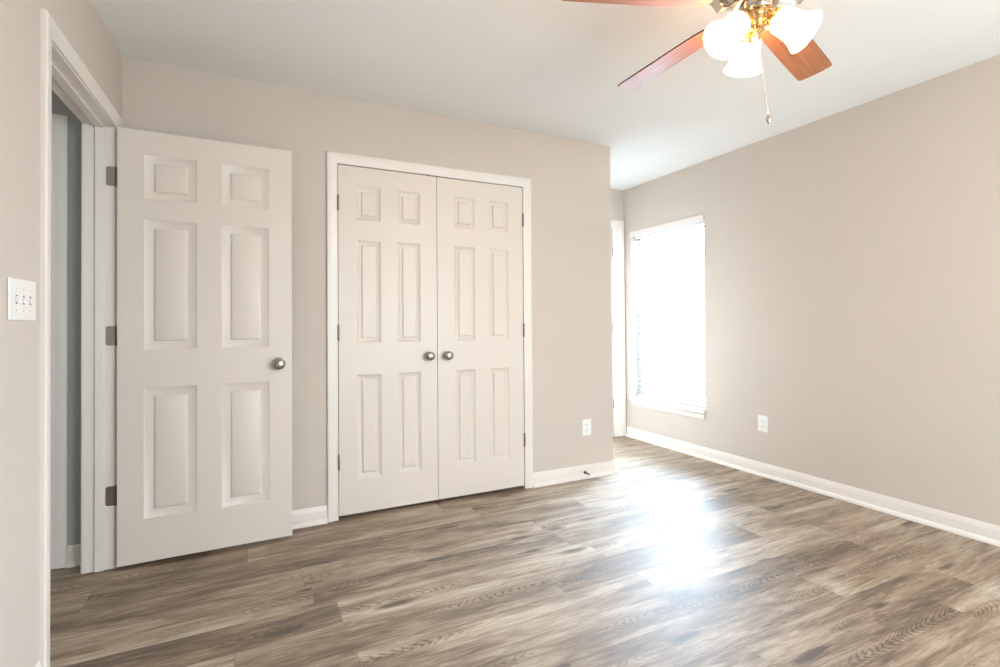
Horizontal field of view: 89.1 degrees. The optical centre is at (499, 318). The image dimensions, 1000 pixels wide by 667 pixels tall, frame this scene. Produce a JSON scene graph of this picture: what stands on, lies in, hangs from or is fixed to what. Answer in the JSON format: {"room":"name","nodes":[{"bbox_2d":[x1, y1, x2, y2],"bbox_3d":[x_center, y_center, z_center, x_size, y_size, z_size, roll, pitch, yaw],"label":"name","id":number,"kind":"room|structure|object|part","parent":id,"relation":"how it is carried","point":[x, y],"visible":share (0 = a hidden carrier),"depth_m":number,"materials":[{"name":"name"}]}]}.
{"room":"empty bedroom","nodes":[
{"label":"empty bedroom","id":0,"kind":"room"},
{"bbox_2d":[0,0,121,666],"bbox_3d":[-1.023,0.412,0.574,0.115,3.440,4.125,0,-1,-25],"label":"wall","id":1,"kind":"structure","parent":0,"point":[80,22],"depth_m":1.45,"materials":[{"name":"beige paint"}]},
{"bbox_2d":[7,277,35,320],"bbox_3d":[-1.359,-0.052,1.452,0.016,0.117,0.176,0,-1,-25],"label":"switch plate","id":2,"kind":"object","parent":1,"relation":"attached to","point":[21,294],"visible":1,"depth_m":1.44,"materials":[{"name":"white plastic"}]},
{"bbox_2d":[39,8,122,666],"bbox_3d":[-1.671,0.096,1.966,0.150,2.109,0.937,0,-1,-25],"label":"door frame","id":3,"kind":"structure","parent":1,"relation":"attached to","point":[62,71],"depth_m":2.31,"materials":[{"name":"white wood"}]},
{"bbox_3d":[-1.731,0.096,1.936,0.018,2.108,0.934,0,-1,-25],"label":"casing","id":4,"kind":"part","parent":3,"relation":"part of","materials":[{"name":"white wood"}]},
{"bbox_2d":[105,127,293,566],"bbox_3d":[-1.455,0.128,2.514,0.805,2.021,0.159,0,-1,-26],"label":"door","id":5,"kind":"structure","parent":1,"relation":"in","point":[202,334],"depth_m":2.48,"materials":[{"name":"white wood"}]},
{"bbox_3d":[-1.138,0.236,2.614,0.066,0.066,0.063,0,-1,-26],"label":"knob","id":6,"kind":"part","parent":5,"relation":"part of","materials":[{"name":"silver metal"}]},
{"bbox_2d":[52,57,612,544],"bbox_3d":[-1.104,0.437,2.892,4.268,3.440,0.110,0,-1,-26],"label":"wall","id":7,"kind":"structure","parent":0,"point":[571,197],"depth_m":3.02,"materials":[{"name":"beige paint"}]},
{"bbox_2d":[50,153,51,544],"bbox_3d":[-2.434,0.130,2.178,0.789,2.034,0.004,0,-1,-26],"label":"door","id":8,"kind":"structure","parent":7,"relation":"in","point":[51,153],"depth_m":2.35,"materials":[{"name":"white wood"}]},
{"bbox_2d":[50,114,68,568],"bbox_3d":[-2.431,0.104,2.173,0.911,2.106,0.018,0,-1,-26],"label":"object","id":9,"kind":"structure","parent":7,"relation":"attached to","point":[58,547],"depth_m":2.36,"materials":[{"name":"white wood"}]},
{"bbox_2d":[66,544,79,567],"bbox_3d":[-1.978,1.109,2.377,0.079,0.095,0.026,0,-1,-26],"label":"baseboard","id":10,"kind":"structure","parent":7,"relation":"attached to","point":[73,552],"depth_m":2.37,"materials":[{"name":"white wood"}]},
{"bbox_2d":[292,505,327,528],"bbox_3d":[-1.402,1.109,2.660,0.950,0.095,0.026,0,-1,-26],"label":"baseboard","id":11,"kind":"structure","parent":7,"relation":"attached to","point":[313,516],"depth_m":2.83,"materials":[{"name":"white wood"}]},
{"bbox_2d":[337,164,437,515],"bbox_3d":[-0.658,0.121,3.034,0.602,2.025,0.093,0,-1,-26],"label":"door","id":12,"kind":"structure","parent":7,"relation":"in","point":[387,325],"depth_m":3.04,"materials":[{"name":"white wood"}]},
{"bbox_3d":[-0.432,0.233,3.124,0.057,0.057,0.058,0,-1,-26],"label":"knob","id":13,"kind":"part","parent":12,"relation":"part of","materials":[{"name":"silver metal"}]},
{"bbox_2d":[326,151,532,522],"bbox_3d":[-0.408,0.101,3.231,1.337,2.109,0.132,0,-1,-26],"label":"door frame","id":14,"kind":"structure","parent":7,"relation":"attached to","point":[333,159],"depth_m":3.00,"materials":[{"name":"white wood"}]},
{"bbox_2d":[436,177,525,499],"bbox_3d":[-0.107,0.120,3.304,0.618,2.025,0.093,0,-1,-26],"label":"door","id":15,"kind":"structure","parent":7,"relation":"in","point":[481,327],"depth_m":3.30,"materials":[{"name":"white wood"}]},
{"bbox_3d":[-0.323,0.233,3.178,0.057,0.057,0.058,0,-1,-26],"label":"knob","id":16,"kind":"part","parent":15,"relation":"part of","materials":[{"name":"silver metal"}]},
{"bbox_2d":[582,419,590,435],"bbox_3d":[0.627,0.789,3.670,0.078,0.116,0.008,0,-1,-26],"label":"wall outlet","id":17,"kind":"object","parent":7,"relation":"attached to","point":[586,423],"visible":1,"depth_m":3.67,"materials":[{"name":"white plastic"}]},
{"bbox_2d":[50,436,999,666],"bbox_3d":[0.079,1.162,1.712,5.349,0.050,5.252,0,-1,-26],"label":"floor","id":18,"kind":"structure","parent":0,"point":[672,558],"depth_m":2.15,"materials":[{"name":"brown wood"}]},
{"bbox_2d":[92,0,999,189],"bbox_3d":[0.063,-1.343,1.739,5.349,0.080,5.252,0,-1,-26],"label":"ceiling","id":19,"kind":"structure","parent":0,"point":[556,68],"depth_m":2.52,"materials":[{"name":"white paint"}]},
{"bbox_2d":[562,0,831,123],"bbox_3d":[0.837,-0.965,1.736,1.277,0.686,1.227,0,-1,-26],"label":"ceiling fan","id":20,"kind":"object","parent":19,"relation":"hanging from","point":[788,32],"visible":1,"depth_m":1.69,"materials":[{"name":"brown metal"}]},
{"bbox_3d":[0.449,-1.044,1.643,0.504,0.006,0.129,-1,10,-7],"label":"blade","id":21,"kind":"part","parent":20,"relation":"part of","materials":[{"name":"brown wood"}]},
{"bbox_3d":[0.680,-1.046,2.063,0.129,0.006,0.504,-11,4,-25],"label":"blade","id":22,"kind":"part","parent":20,"relation":"part of","materials":[{"name":"brown wood"}]},
{"bbox_3d":[0.740,-0.924,1.653,0.144,0.144,0.127,0,-1,-26],"label":"lamp shade","id":23,"kind":"part","parent":20,"relation":"part of","materials":[{"name":"white glass"}]},
{"bbox_3d":[0.757,-0.941,1.658,0.072,0.071,0.053,0,-1,-26],"label":"bulb","id":24,"kind":"part","parent":20,"relation":"part of","materials":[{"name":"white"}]},
{"bbox_3d":[0.875,-0.923,1.812,0.136,0.144,0.143,0,-1,-26],"label":"lamp shade","id":25,"kind":"part","parent":20,"relation":"part of","materials":[{"name":"white glass"}]},
{"bbox_3d":[0.792,-0.982,1.675,0.072,0.079,0.080,-1,-1,37],"label":"lamp arm","id":26,"kind":"part","parent":20,"relation":"part of","materials":[{"name":"gold metal"}]},
{"bbox_3d":[0.865,-0.981,1.754,0.072,0.079,0.077,0,-1,-26],"label":"lamp arm","id":27,"kind":"part","parent":20,"relation":"part of","materials":[{"name":"gold metal"}]},
{"bbox_3d":[0.842,-0.839,1.641,0.030,0.363,0.036,0,-1,-26],"label":"pull chain","id":28,"kind":"part","parent":20,"relation":"part of","materials":[{"name":"silver metal"}]},
{"bbox_3d":[0.899,-0.983,1.656,0.074,0.079,0.078,0,-1,-26],"label":"lamp arm","id":29,"kind":"part","parent":20,"relation":"part of","materials":[{"name":"gold metal"}]},
{"bbox_3d":[0.949,-0.926,1.618,0.128,0.145,0.144,0,-1,-26],"label":"lamp shade","id":30,"kind":"part","parent":20,"relation":"part of","materials":[{"name":"white glass"}]},
{"bbox_3d":[1.151,-1.041,1.973,0.504,0.006,0.129,2,-12,-43],"label":"blade","id":31,"kind":"part","parent":20,"relation":"part of","materials":[{"name":"brown wood"}]},
{"bbox_2d":[610,188,623,436],"bbox_3d":[-0.462,0.448,4.271,4.063,3.440,0.120,0,-1,-26],"label":"wall","id":32,"kind":"structure","parent":0,"point":[617,196],"depth_m":5.02,"materials":[{"name":"beige paint"}]},
{"bbox_2d":[611,229,614,415],"bbox_3d":[0.806,0.138,4.821,0.691,2.025,0.097,0,-1,-26],"label":"door","id":33,"kind":"structure","parent":32,"relation":"in","point":[613,403],"depth_m":4.98,"materials":[{"name":"white wood"}]},
{"bbox_2d":[611,220,625,436],"bbox_3d":[0.807,0.100,4.887,0.902,2.120,0.141,0,-1,-26],"label":"door frame","id":34,"kind":"structure","parent":32,"relation":"attached to","point":[618,259],"depth_m":4.99,"materials":[{"name":"white wood"}]},
{"bbox_2d":[624,54,999,525],"bbox_3d":[2.404,-0.086,2.860,0.160,2.440,5.192,0,-1,-26],"label":"wall","id":35,"kind":"structure","parent":0,"point":[852,255],"depth_m":3.11,"materials":[{"name":"beige paint"}]},
{"bbox_2d":[629,224,705,419],"bbox_3d":[1.536,-0.005,4.582,0.191,1.681,0.914,0,-1,-26],"label":"window","id":36,"kind":"structure","parent":35,"relation":"in","point":[698,412],"depth_m":4.67,"materials":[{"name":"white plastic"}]},
{"bbox_2d":[630,214,705,407],"bbox_3d":[1.519,-0.049,4.574,0.109,1.594,0.900,0,-1,-26],"label":"window blind","id":37,"kind":"object","parent":36,"relation":"attached to","point":[696,220],"visible":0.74,"depth_m":4.56,"materials":[{"name":"white plastic"}]},
{"bbox_3d":[1.400,-0.021,4.876,0.057,1.526,0.002,0,-1,-26],"label":"ladder cord","id":38,"kind":"part","parent":37,"relation":"part of","materials":[{"name":"white fabric"}]},
{"bbox_3d":[1.542,-0.025,4.585,0.057,1.526,0.002,0,-1,-26],"label":"ladder cord","id":39,"kind":"part","parent":37,"relation":"part of","materials":[{"name":"white fabric"}]},
{"bbox_3d":[1.548,0.740,4.577,0.042,0.016,0.872,0,-1,-26],"label":"rail","id":40,"kind":"part","parent":37,"relation":"part of","materials":[{"name":"white plastic"}]},
{"bbox_3d":[1.685,-0.029,4.295,0.057,1.526,0.002,0,-1,-26],"label":"ladder cord","id":41,"kind":"part","parent":37,"relation":"part of","materials":[{"name":"white fabric"}]},
{"bbox_3d":[1.519,0.761,4.563,0.138,0.020,0.886,0,-1,-26],"label":"sill","id":42,"kind":"part","parent":36,"relation":"part of","materials":[{"name":"white wood"}]},
{"bbox_3d":[1.607,-0.438,4.623,0.022,0.734,0.816,0,-1,-26],"label":"sash","id":43,"kind":"part","parent":36,"relation":"part of","materials":[{"name":"white plastic"}]},
{"bbox_3d":[1.591,0.311,4.604,0.022,0.831,0.816,0,-1,-26],"label":"sash","id":44,"kind":"part","parent":36,"relation":"part of","materials":[{"name":"white plastic"}]},
{"bbox_2d":[758,415,767,432],"bbox_3d":[1.907,0.766,3.683,0.008,0.116,0.078,0,-1,-26],"label":"wall outlet","id":45,"kind":"object","parent":35,"relation":"attached to","point":[762,420],"visible":1,"depth_m":3.68,"materials":[{"name":"white plastic"}]},
{"bbox_2d":[625,426,999,546],"bbox_3d":[2.329,1.085,2.806,0.026,0.095,4.906,0,-1,-26],"label":"baseboard","id":46,"kind":"structure","parent":35,"relation":"attached to","point":[974,529],"depth_m":3.17,"materials":[{"name":"white wood"}]},
{"bbox_3d":[0.549,-0.059,4.240,0.110,2.440,0.840,0,-1,-26],"label":"wall","id":47,"kind":"structure","parent":0,"visible":0},
{"bbox_2d":[533,460,617,487],"bbox_3d":[0.339,1.111,4.043,0.716,0.095,0.974,0,-1,-26],"label":"baseboard","id":48,"kind":"structure","parent":47,"relation":"attached to","point":[569,474],"depth_m":3.60,"materials":[{"name":"white wood"}]}
]}

